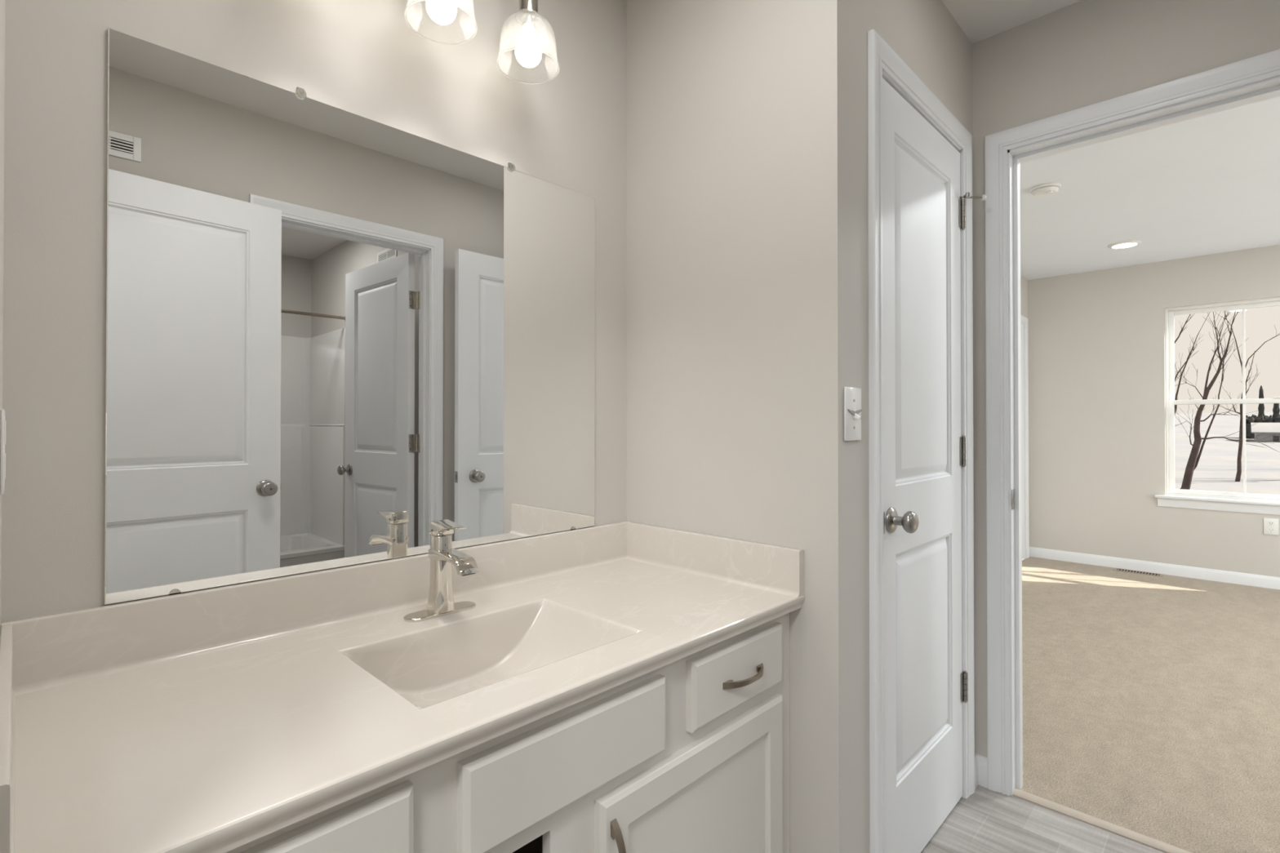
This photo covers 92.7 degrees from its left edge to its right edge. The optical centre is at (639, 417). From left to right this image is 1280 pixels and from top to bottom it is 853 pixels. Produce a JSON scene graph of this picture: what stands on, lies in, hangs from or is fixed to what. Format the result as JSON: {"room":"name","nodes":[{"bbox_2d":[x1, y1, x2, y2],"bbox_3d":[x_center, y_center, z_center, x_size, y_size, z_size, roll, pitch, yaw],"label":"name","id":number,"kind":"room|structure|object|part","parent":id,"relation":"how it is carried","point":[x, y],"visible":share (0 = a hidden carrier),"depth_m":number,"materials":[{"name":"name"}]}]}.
{"room":"bathroom","nodes":[
{"label":"bathroom","id":0,"kind":"room"},
{"bbox_2d":[0,0,5,634],"bbox_3d":[-0.406,-0.035,0.296,1.570,2.440,0.116,0,-1,44],"label":"wall","id":1,"kind":"structure","parent":0,"point":[2,2],"depth_m":0.79,"materials":[{"name":"beige paint"}]},
{"bbox_2d":[0,408,5,494],"bbox_3d":[-0.862,0.044,0.826,0.115,0.110,0.004,0,-1,44],"label":"power outlet","id":2,"kind":"object","parent":1,"relation":"attached to","point":[2,463],"visible":1,"depth_m":0.79,"materials":[{"name":"white plastic"}]},
{"bbox_2d":[4,420,5,479],"bbox_3d":[-0.869,0.043,0.834,0.055,0.080,0.001,0,-1,44],"label":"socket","id":3,"kind":"object","parent":2,"relation":"attached to","point":[4,420],"depth_m":0.82,"materials":[{"name":"white plastic"}]},
{"bbox_2d":[0,0,1027,622],"bbox_3d":[1.168,-0.014,3.134,0.150,2.440,6.373,0,-1,44],"label":"wall","id":4,"kind":"structure","parent":0,"point":[461,84],"depth_m":1.05,"materials":[{"name":"beige paint"}]},
{"bbox_2d":[0,520,629,696],"bbox_3d":[-0.472,0.350,1.326,0.031,0.102,1.266,0,-1,44],"label":"backsplash","id":5,"kind":"structure","parent":4,"relation":"attached to","point":[55,650],"depth_m":1.10,"materials":[{"name":"stone"}]},
{"bbox_2d":[104,27,595,604],"bbox_3d":[-0.483,-0.162,1.330,0.014,0.936,1.026,0,-1,44],"label":"mirror","id":6,"kind":"object","parent":4,"relation":"attached to","point":[334,335],"visible":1,"depth_m":1.19,"materials":[{"name":"silver mirror"}]},
{"bbox_2d":[426,0,542,67],"bbox_3d":[-0.426,-0.977,1.261,0.200,0.352,0.571,0,-1,44],"label":"vanity light","id":7,"kind":"object","parent":4,"relation":"attached to","point":[528,53],"visible":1,"depth_m":1.37,"materials":[{"name":"white glass"}]},
{"bbox_3d":[-0.404,-0.827,1.241,0.060,0.044,0.060,0,-1,44],"label":"bulb","id":8,"kind":"part","parent":7,"relation":"part of","materials":[{"name":"white glass"}]},
{"bbox_2d":[516,0,539,29],"bbox_3d":[-0.267,-0.999,1.406,0.086,0.208,0.051,0,-1,44],"label":"socket","id":9,"kind":"object","parent":7,"relation":"attached to","point":[528,15],"depth_m":1.38,"materials":[{"name":"metal"}]},
{"bbox_3d":[-0.255,-0.826,1.393,0.060,0.044,0.060,0,-1,44],"label":"bulb","id":10,"kind":"part","parent":7,"relation":"part of","materials":[{"name":"white glass"}]},
{"bbox_2d":[1020,323,1024,559],"bbox_3d":[3.090,0.198,5.069,0.164,2.029,0.667,0,-1,44],"label":"door","id":11,"kind":"structure","parent":4,"relation":"in","point":[1021,325],"depth_m":5.26,"materials":[{"name":"white paint"}]},
{"bbox_2d":[1020,315,1029,558],"bbox_3d":[3.075,0.173,5.091,0.126,2.094,0.789,0,-1,44],"label":"door frame","id":12,"kind":"structure","parent":4,"relation":"attached to","point":[1024,320],"depth_m":5.30,"materials":[{"name":"white paint"}]},
{"bbox_2d":[626,0,862,852],"bbox_3d":[0.236,-0.025,1.603,0.660,2.440,0.115,0,-1,44],"label":"wall","id":13,"kind":"structure","parent":0,"point":[744,272],"depth_m":1.47,"materials":[{"name":"beige paint"}]},
{"bbox_2d":[860,0,974,852],"bbox_3d":[0.767,-0.024,1.755,0.115,2.440,0.844,0,-1,44],"label":"wall","id":14,"kind":"structure","parent":0,"point":[926,36],"depth_m":1.53,"materials":[{"name":"beige paint"}]},
{"bbox_2d":[844,386,862,440],"bbox_3d":[0.485,-0.009,1.370,0.020,0.120,0.080,0,-1,44],"label":"light switch","id":15,"kind":"object","parent":14,"relation":"attached to","point":[852,396],"visible":1,"depth_m":1.36,"materials":[{"name":"white plastic"}]},
{"bbox_2d":[867,29,974,852],"bbox_3d":[0.767,0.140,1.743,0.132,2.112,0.746,0,-1,44],"label":"door frame","id":16,"kind":"structure","parent":14,"relation":"attached to","point":[883,62],"depth_m":1.47,"materials":[{"name":"white paint"}]},
{"bbox_3d":[0.590,0.255,1.483,0.009,0.054,0.007,0,-1,44],"label":"strike plate","id":17,"kind":"part","parent":16,"relation":"part of","materials":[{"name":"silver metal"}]},
{"bbox_2d":[882,77,986,852],"bbox_3d":[0.804,0.173,1.736,0.164,2.029,0.672,0,-1,44],"label":"door","id":18,"kind":"structure","parent":14,"relation":"in","point":[924,212],"depth_m":1.69,"materials":[{"name":"white paint"}]},
{"bbox_3d":[0.652,0.256,1.509,0.064,0.065,0.065,0,-1,44],"label":"knob","id":19,"kind":"part","parent":18,"relation":"part of","materials":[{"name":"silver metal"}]},
{"bbox_2d":[920,556,1279,852],"bbox_3d":[2.674,1.218,1.651,4.134,0.054,6.373,0,-1,44],"label":"floor","id":20,"kind":"structure","parent":0,"point":[1151,704],"depth_m":2.42,"materials":[{"name":"beige carpet"}]},
{"bbox_2d":[225,613,790,852],"bbox_3d":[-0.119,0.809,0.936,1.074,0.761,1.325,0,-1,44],"label":"vanity cabinet","id":21,"kind":"object","parent":20,"relation":"on","point":[690,753],"visible":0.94,"depth_m":1.01,"materials":[{"name":"white paint"}]},
{"bbox_3d":[-0.394,0.518,0.640,0.020,0.134,0.321,0,-1,44],"label":"drawer","id":22,"kind":"part","parent":21,"relation":"part of","materials":[{"name":"white paint"}]},
{"bbox_2d":[0,520,804,852],"bbox_3d":[-0.276,0.415,1.133,0.579,0.234,1.266,0,-1,44],"label":"countertop","id":23,"kind":"structure","parent":21,"relation":"on","point":[223,719],"depth_m":0.93,"materials":[{"name":"stone"}]},
{"bbox_2d":[403,519,478,622],"bbox_3d":[-0.378,0.306,1.226,0.139,0.189,0.153,0,-1,44],"label":"faucet","id":24,"kind":"object","parent":23,"relation":"on","point":[441,602],"visible":1,"depth_m":1.24,"materials":[{"name":"silver metal"}]},
{"bbox_3d":[-0.410,0.397,1.256,0.051,0.006,0.153,0,-1,44],"label":"deck plate","id":25,"kind":"part","parent":24,"relation":"part of","materials":[{"name":"silver metal"}]},
{"bbox_3d":[-0.391,0.225,1.239,0.089,0.027,0.038,0,-1,44],"label":"lever","id":26,"kind":"part","parent":24,"relation":"part of","materials":[{"name":"silver metal"}]},
{"bbox_3d":[-0.375,0.285,1.223,0.131,0.034,0.040,0,-1,44],"label":"spout","id":27,"kind":"part","parent":24,"relation":"part of","materials":[{"name":"silver metal"}]},
{"bbox_2d":[337,598,642,709],"bbox_3d":[-0.256,0.459,1.093,0.306,0.120,0.436,0,-1,44],"label":"sink basin","id":28,"kind":"object","parent":23,"relation":"in","point":[437,665],"depth_m":1.20,"materials":[{"name":"ceramic"}]},
{"bbox_2d":[512,835,542,852],"bbox_3d":[-0.297,0.769,1.151,0.518,0.665,1.230,0,-1,44],"label":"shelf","id":29,"kind":"object","parent":21,"relation":"attached to","point":[535,846],"depth_m":1.11,"materials":[{"name":"wood"}]},
{"bbox_3d":[-0.034,0.718,0.973,0.028,0.140,0.012,0,-1,44],"label":"handle","id":30,"kind":"part","parent":21,"relation":"part of","materials":[{"name":"silver metal"}]},
{"bbox_3d":[0.123,0.854,1.167,0.020,0.476,0.544,0,-1,44],"label":"cabinet door","id":31,"kind":"part","parent":21,"relation":"part of","materials":[{"name":"white paint"}]},
{"bbox_3d":[0.203,0.523,1.251,0.020,0.131,0.314,0,-1,44],"label":"drawer","id":32,"kind":"part","parent":21,"relation":"part of","materials":[{"name":"white paint"}]},
{"bbox_3d":[0.221,0.526,1.235,0.028,0.012,0.140,0,-1,44],"label":"handle","id":33,"kind":"part","parent":21,"relation":"part of","materials":[{"name":"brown metal"}]},
{"bbox_2d":[1013,787,1191,852],"bbox_3d":[1.449,1.189,1.695,0.717,0.013,0.032,0,-1,44],"label":"threshold","id":34,"kind":"object","parent":20,"relation":"on","point":[1134,836],"visible":1,"depth_m":1.79,"materials":[{"name":"beige wood"}]},
{"bbox_2d":[1112,568,1164,577],"bbox_3d":[3.910,1.213,4.791,0.304,0.004,0.106,0,-1,44],"label":"floor vent","id":35,"kind":"object","parent":20,"relation":"in","point":[1114,569],"visible":1,"depth_m":4.78,"materials":[{"name":"beige metal"}]},
{"bbox_2d":[942,0,1279,279],"bbox_3d":[2.723,-1.269,1.733,4.354,0.050,6.533,0,-1,44],"label":"ceiling","id":36,"kind":"structure","parent":0,"point":[1210,184],"depth_m":3.30,"materials":[{"name":"white paint"}]},
{"bbox_2d":[1029,182,1061,197],"bbox_3d":[2.170,-1.211,3.266,0.142,0.044,0.142,0,-1,44],"label":"smoke detector","id":37,"kind":"object","parent":36,"relation":"attached to","point":[1046,189],"visible":1,"depth_m":3.23,"materials":[{"name":"white plastic"}]},
{"bbox_2d":[1107,240,1142,248],"bbox_3d":[3.415,-1.218,4.300,0.188,0.014,0.188,0,-1,44],"label":"recessed light","id":38,"kind":"object","parent":36,"relation":"in","point":[1124,244],"visible":1,"depth_m":4.27,"materials":[{"name":"white plastic"}]},
{"bbox_2d":[972,0,1279,757],"bbox_3d":[2.084,-0.029,1.139,4.250,2.440,0.117,0,-1,44],"label":"wall","id":39,"kind":"structure","parent":0,"point":[1083,53],"depth_m":1.84,"materials":[{"name":"beige paint"}]},
{"bbox_2d":[974,753,987,789],"bbox_3d":[1.097,1.151,1.974,0.040,0.093,0.057,0,-1,44],"label":"baseboard","id":40,"kind":"structure","parent":39,"relation":"attached to","point":[980,762],"depth_m":1.98,"materials":[{"name":"white paint"}]},
{"bbox_2d":[984,48,1279,795],"bbox_3d":[1.478,0.138,1.731,0.854,2.116,0.150,0,-1,44],"label":"door frame","id":41,"kind":"structure","parent":39,"relation":"attached to","point":[1256,78],"depth_m":1.95,"materials":[{"name":"white paint"}]},
{"bbox_3d":[1.192,0.260,1.949,0.003,0.064,0.035,0,-1,44],"label":"strike plate","id":42,"kind":"part","parent":41,"relation":"part of","materials":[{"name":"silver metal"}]},
{"bbox_2d":[1027,244,1279,577],"bbox_3d":[4.916,-0.007,4.036,4.254,2.440,0.160,0,-1,44],"label":"wall","id":43,"kind":"structure","parent":0,"point":[1096,339],"depth_m":4.93,"materials":[{"name":"beige paint"}]},
{"bbox_2d":[1029,546,1279,589],"bbox_3d":[4.898,1.168,3.924,4.134,0.088,0.013,0,-1,44],"label":"baseboard","id":44,"kind":"structure","parent":43,"relation":"attached to","point":[1245,579],"depth_m":4.74,"materials":[{"name":"white paint"}]},
{"bbox_2d":[1154,297,1279,515],"bbox_3d":[4.564,-0.087,4.334,1.387,1.546,0.157,0,-1,44],"label":"window","id":45,"kind":"structure","parent":43,"relation":"in","point":[1265,504],"depth_m":4.60,"materials":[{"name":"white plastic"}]},
{"bbox_3d":[4.606,-0.473,4.380,1.227,0.737,0.030,0,-1,44],"label":"sash","id":46,"kind":"part","parent":45,"relation":"part of","materials":[{"name":"white plastic"}]},
{"bbox_3d":[4.583,0.222,4.351,1.227,0.726,0.030,0,-1,44],"label":"sash","id":47,"kind":"part","parent":45,"relation":"part of","materials":[{"name":"white plastic"}]},
{"bbox_2d":[1263,517,1278,535],"bbox_3d":[4.485,0.773,4.335,0.074,0.116,0.007,0,-1,44],"label":"power outlet","id":48,"kind":"object","parent":43,"relation":"attached to","point":[1270,525],"visible":1,"depth_m":4.33,"materials":[{"name":"white plastic"}]},
{"bbox_2d":[1267,520,1274,525],"bbox_3d":[4.483,0.749,4.333,0.033,0.033,0.002,0,-1,44],"label":"socket","id":49,"kind":"object","parent":48,"relation":"attached to","point":[1269,522],"depth_m":4.33,"materials":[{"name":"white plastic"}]},
{"bbox_2d":[1267,528,1274,532],"bbox_3d":[4.483,0.797,4.333,0.033,0.033,0.002,0,-1,44],"label":"socket","id":50,"kind":"object","parent":48,"relation":"attached to","point":[1269,530],"depth_m":4.33,"materials":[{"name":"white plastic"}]},
{"label":"outside","id":51,"kind":"structure","parent":0,"visible":0},
{"bbox_2d":[1022,412,1279,559],"bbox_3d":[63.197,0.463,52.116,130.000,3.954,150.000,0,-1,44],"label":"snow ground","id":52,"kind":"structure","parent":51,"point":[1215,470],"depth_m":22.64,"materials":[{"name":"white snow"}]},
{"bbox_2d":[1174,312,1209,414],"bbox_3d":[17.491,-1.731,19.308,0.716,6.882,1.810,0,-1,-33],"label":"bare tree","id":53,"kind":"object","parent":52,"relation":"on","point":[1187,320],"visible":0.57,"depth_m":19.46,"materials":[{"name":"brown plant"}]},
{"bbox_2d":[1174,310,1279,489],"bbox_3d":[13.152,-1.109,13.781,0.787,6.016,2.489,0,-1,-37],"label":"bare tree","id":54,"kind":"object","parent":52,"relation":"on","point":[1194,456],"visible":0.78,"depth_m":13.94,"materials":[{"name":"brown plant"}]},
{"bbox_2d":[1215,311,1279,481],"bbox_3d":[15.629,-1.073,15.331,2.059,5.664,0.709,0,-1,44],"label":"bare tree","id":55,"kind":"object","parent":52,"relation":"on","point":[1238,474],"visible":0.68,"depth_m":15.65,"materials":[{"name":"brown plant"}]},
{"bbox_2d":[1257,385,1264,416],"bbox_3d":[37.122,-0.326,36.437,0.352,3.225,0.364,0,-1,44],"label":"evergreen tree","id":56,"kind":"object","parent":52,"relation":"on","point":[1261,406],"visible":0.46,"depth_m":36.38,"materials":[{"name":"green plant"}]},
{"bbox_2d":[1245,414,1279,438],"bbox_3d":[37.791,0.475,34.402,5.554,1.588,0.983,0,-1,44],"label":"hedge","id":57,"kind":"object","parent":52,"relation":"on","point":[1265,419],"visible":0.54,"depth_m":35.76,"materials":[{"name":"green plant"}]},
{"bbox_2d":[1250,422,1279,442],"bbox_3d":[35.004,0.826,31.151,5.380,1.170,4.100,0,-1,44],"label":"shed","id":58,"kind":"object","parent":52,"relation":"on","point":[1269,429],"visible":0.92,"depth_m":31.54,"materials":[{"name":"grey"}]},
{"bbox_2d":[1271,403,1279,416],"bbox_3d":[37.555,0.120,35.993,0.463,2.337,0.446,0,-1,44],"label":"evergreen tree","id":59,"kind":"object","parent":52,"relation":"on","point":[1276,410],"visible":0.41,"depth_m":35.92,"materials":[{"name":"green plant"}]}
]}

